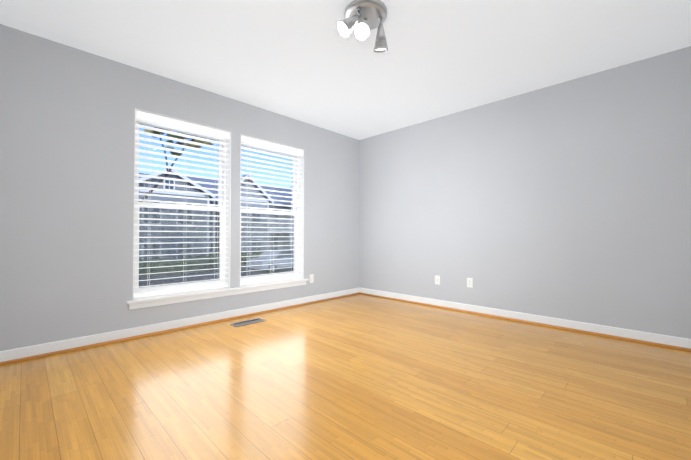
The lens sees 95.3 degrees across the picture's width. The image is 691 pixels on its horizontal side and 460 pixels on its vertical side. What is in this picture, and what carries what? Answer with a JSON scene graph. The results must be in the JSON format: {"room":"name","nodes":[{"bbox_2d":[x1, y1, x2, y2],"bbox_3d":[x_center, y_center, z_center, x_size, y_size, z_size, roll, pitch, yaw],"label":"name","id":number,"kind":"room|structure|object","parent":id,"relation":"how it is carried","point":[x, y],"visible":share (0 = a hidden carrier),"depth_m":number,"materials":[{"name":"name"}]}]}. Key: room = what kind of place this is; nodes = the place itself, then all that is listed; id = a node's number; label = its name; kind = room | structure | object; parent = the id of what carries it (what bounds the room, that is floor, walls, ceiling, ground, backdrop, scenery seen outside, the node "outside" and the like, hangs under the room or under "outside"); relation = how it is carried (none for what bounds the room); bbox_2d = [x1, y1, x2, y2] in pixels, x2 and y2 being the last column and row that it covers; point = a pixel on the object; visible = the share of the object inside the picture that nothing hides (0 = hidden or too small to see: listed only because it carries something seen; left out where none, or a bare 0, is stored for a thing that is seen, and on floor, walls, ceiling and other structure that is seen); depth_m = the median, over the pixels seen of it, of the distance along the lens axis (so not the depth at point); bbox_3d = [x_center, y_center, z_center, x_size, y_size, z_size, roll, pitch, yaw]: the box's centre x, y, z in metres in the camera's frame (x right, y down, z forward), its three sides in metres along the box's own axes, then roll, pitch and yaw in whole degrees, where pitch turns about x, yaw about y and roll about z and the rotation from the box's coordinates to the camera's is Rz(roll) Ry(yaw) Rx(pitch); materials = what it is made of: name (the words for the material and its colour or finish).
{"room":"empty room","nodes":[
{"label":"empty room","id":0,"kind":"room"},
{"bbox_2d":[0,24,359,350],"bbox_3d":[-1.448,-0.242,3.441,0.200,2.440,4.970,-1,-1,44],"label":"wall","id":1,"kind":"structure","parent":0,"point":[67,121],"depth_m":2.64,"materials":[{"name":"grey paint"}]},
{"bbox_2d":[0,287,359,365],"bbox_3d":[-1.365,0.929,3.340,0.033,0.094,4.570,-1,-1,44],"label":"baseboard","id":2,"kind":"structure","parent":1,"relation":"attached to","point":[15,355],"depth_m":2.89,"materials":[{"name":"white wood"}]},
{"bbox_2d":[133,108,230,299],"bbox_3d":[-1.653,-0.231,3.221,0.184,1.730,0.910,-1,-1,44],"label":"window","id":3,"kind":"structure","parent":1,"relation":"in","point":[226,238],"depth_m":3.28,"materials":[{"name":"white plastic"}]},
{"bbox_2d":[134,110,229,297],"bbox_3d":[-1.620,-0.231,3.189,0.086,1.709,0.884,-1,-1,44],"label":"window blind","id":4,"kind":"object","parent":3,"relation":"attached to","point":[153,119],"visible":0.85,"depth_m":3.15,"materials":[{"name":"white plastic"}]},
{"bbox_2d":[126,278,308,309],"bbox_3d":[-1.251,0.679,3.527,0.150,0.080,2.030,-1,-1,44],"label":"window sill","id":5,"kind":"structure","parent":1,"relation":"attached to","point":[149,301],"depth_m":3.27,"materials":[{"name":"white wood"}]},
{"bbox_2d":[240,134,303,282],"bbox_3d":[-0.940,-0.219,3.950,0.184,1.730,0.910,-1,-1,44],"label":"window","id":6,"kind":"structure","parent":1,"relation":"in","point":[299,241],"depth_m":4.12,"materials":[{"name":"white plastic"}]},
{"bbox_2d":[240,135,302,284],"bbox_3d":[-0.907,-0.219,3.918,0.086,1.709,0.884,-1,-1,44],"label":"window blind","id":7,"kind":"object","parent":6,"relation":"attached to","point":[253,142],"visible":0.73,"depth_m":3.89,"materials":[{"name":"white plastic"}]},
{"bbox_2d":[310,274,313,282],"bbox_3d":[-0.461,0.662,4.286,0.008,0.115,0.070,-1,-1,44],"label":"outlet","id":8,"kind":"object","parent":1,"relation":"attached to","point":[311,278],"visible":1,"depth_m":4.29,"materials":[{"name":"white plastic"}]},
{"bbox_2d":[0,294,690,459],"bbox_3d":[0.175,1.001,1.830,4.745,0.100,4.970,-1,-1,44],"label":"floor","id":9,"kind":"structure","parent":0,"point":[360,377],"depth_m":1.83,"materials":[{"name":"brown wood"}]},
{"bbox_2d":[230,318,265,326],"bbox_3d":[-1.027,0.973,3.323,0.145,0.006,0.345,-1,-1,44],"label":"floor vent","id":10,"kind":"object","parent":9,"relation":"in","point":[243,323],"visible":1,"depth_m":3.31,"materials":[{"name":"grey metal"}]},
{"bbox_2d":[0,0,690,139],"bbox_3d":[0.175,-1.548,1.872,4.745,0.120,4.970,-1,-1,44],"label":"ceiling","id":11,"kind":"structure","parent":0,"point":[305,61],"depth_m":2.52,"materials":[{"name":"white paint"}]},
{"bbox_2d":[336,0,387,52],"bbox_3d":[0.111,-1.362,2.128,0.294,0.245,0.398,-1,-1,44],"label":"spotlight fixture","id":12,"kind":"object","parent":11,"relation":"attached to","point":[363,18],"visible":1,"depth_m":2.10,"materials":[{"name":"silver metal"}]},
{"bbox_2d":[359,46,690,338],"bbox_3d":[1.915,-0.242,3.485,4.545,2.440,0.200,-1,-1,44],"label":"wall","id":13,"kind":"structure","parent":0,"point":[569,200],"depth_m":3.18,"materials":[{"name":"grey paint"}]},
{"bbox_2d":[435,275,439,284],"bbox_3d":[1.177,0.643,4.042,0.070,0.115,0.016,-1,-1,44],"label":"outlet","id":14,"kind":"object","parent":13,"relation":"attached to","point":[437,280],"visible":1,"depth_m":4.04,"materials":[{"name":"white plastic"}]},
{"bbox_2d":[467,278,472,287],"bbox_3d":[1.480,0.628,3.751,0.070,0.115,0.008,-1,-1,44],"label":"outlet","id":15,"kind":"object","parent":13,"relation":"attached to","point":[470,282],"visible":1,"depth_m":3.74,"materials":[{"name":"white plastic"}]},
{"bbox_2d":[360,288,690,351],"bbox_3d":[1.767,0.931,3.448,4.332,0.094,0.033,-1,-1,44],"label":"baseboard","id":16,"kind":"structure","parent":13,"relation":"attached to","point":[672,342],"depth_m":3.15,"materials":[{"name":"white wood"}]},
{"label":"outside","id":17,"kind":"structure","parent":0,"visible":0},
{"bbox_2d":[139,264,292,287],"bbox_3d":[-24.845,3.292,44.098,89.400,0.320,110.000,-1,-1,44],"label":"ground","id":18,"kind":"structure","parent":17,"point":[198,273],"depth_m":18.76,"materials":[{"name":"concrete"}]},
{"bbox_2d":[139,124,214,201],"bbox_3d":[-7.709,-1.551,12.320,5.015,8.376,4.594,-1,-1,44],"label":"tree","id":19,"kind":"object","parent":18,"relation":"on","point":[177,142],"depth_m":11.95,"materials":[{"name":"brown plant"}]},
{"bbox_2d":[139,168,217,260],"bbox_3d":[-18.660,-0.953,22.711,12.960,7.500,15.100,-1,-1,44],"label":"building","id":20,"kind":"structure","parent":18,"relation":"on","point":[158,198],"depth_m":21.29,"materials":[{"name":"grey"}]},
{"bbox_2d":[139,254,218,274],"bbox_3d":[-11.875,2.260,19.684,1.364,1.284,8.819,-1,-1,44],"label":"hedge","id":21,"kind":"object","parent":18,"relation":"on","point":[172,262],"depth_m":20.17,"materials":[{"name":"green plant"}]},
{"bbox_2d":[186,174,292,254],"bbox_3d":[-9.089,-1.174,36.563,13.260,8.400,17.122,-1,-1,44],"label":"building","id":22,"kind":"structure","parent":18,"relation":"on","point":[256,200],"depth_m":29.39,"materials":[{"name":"grey"}]},
{"bbox_2d":[241,250,262,263],"bbox_3d":[-6.318,2.396,29.146,1.508,1.323,11.115,-1,-1,44],"label":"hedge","id":23,"kind":"object","parent":18,"relation":"on","point":[259,253],"depth_m":26.88,"materials":[{"name":"green plant"}]},
{"bbox_2d":[246,249,292,272],"bbox_3d":[-4.460,2.074,21.911,1.820,1.419,4.500,-1,-1,38],"label":"car","id":24,"kind":"object","parent":18,"relation":"on","point":[267,260],"depth_m":20.65,"materials":[{"name":"white paint"}]}
]}

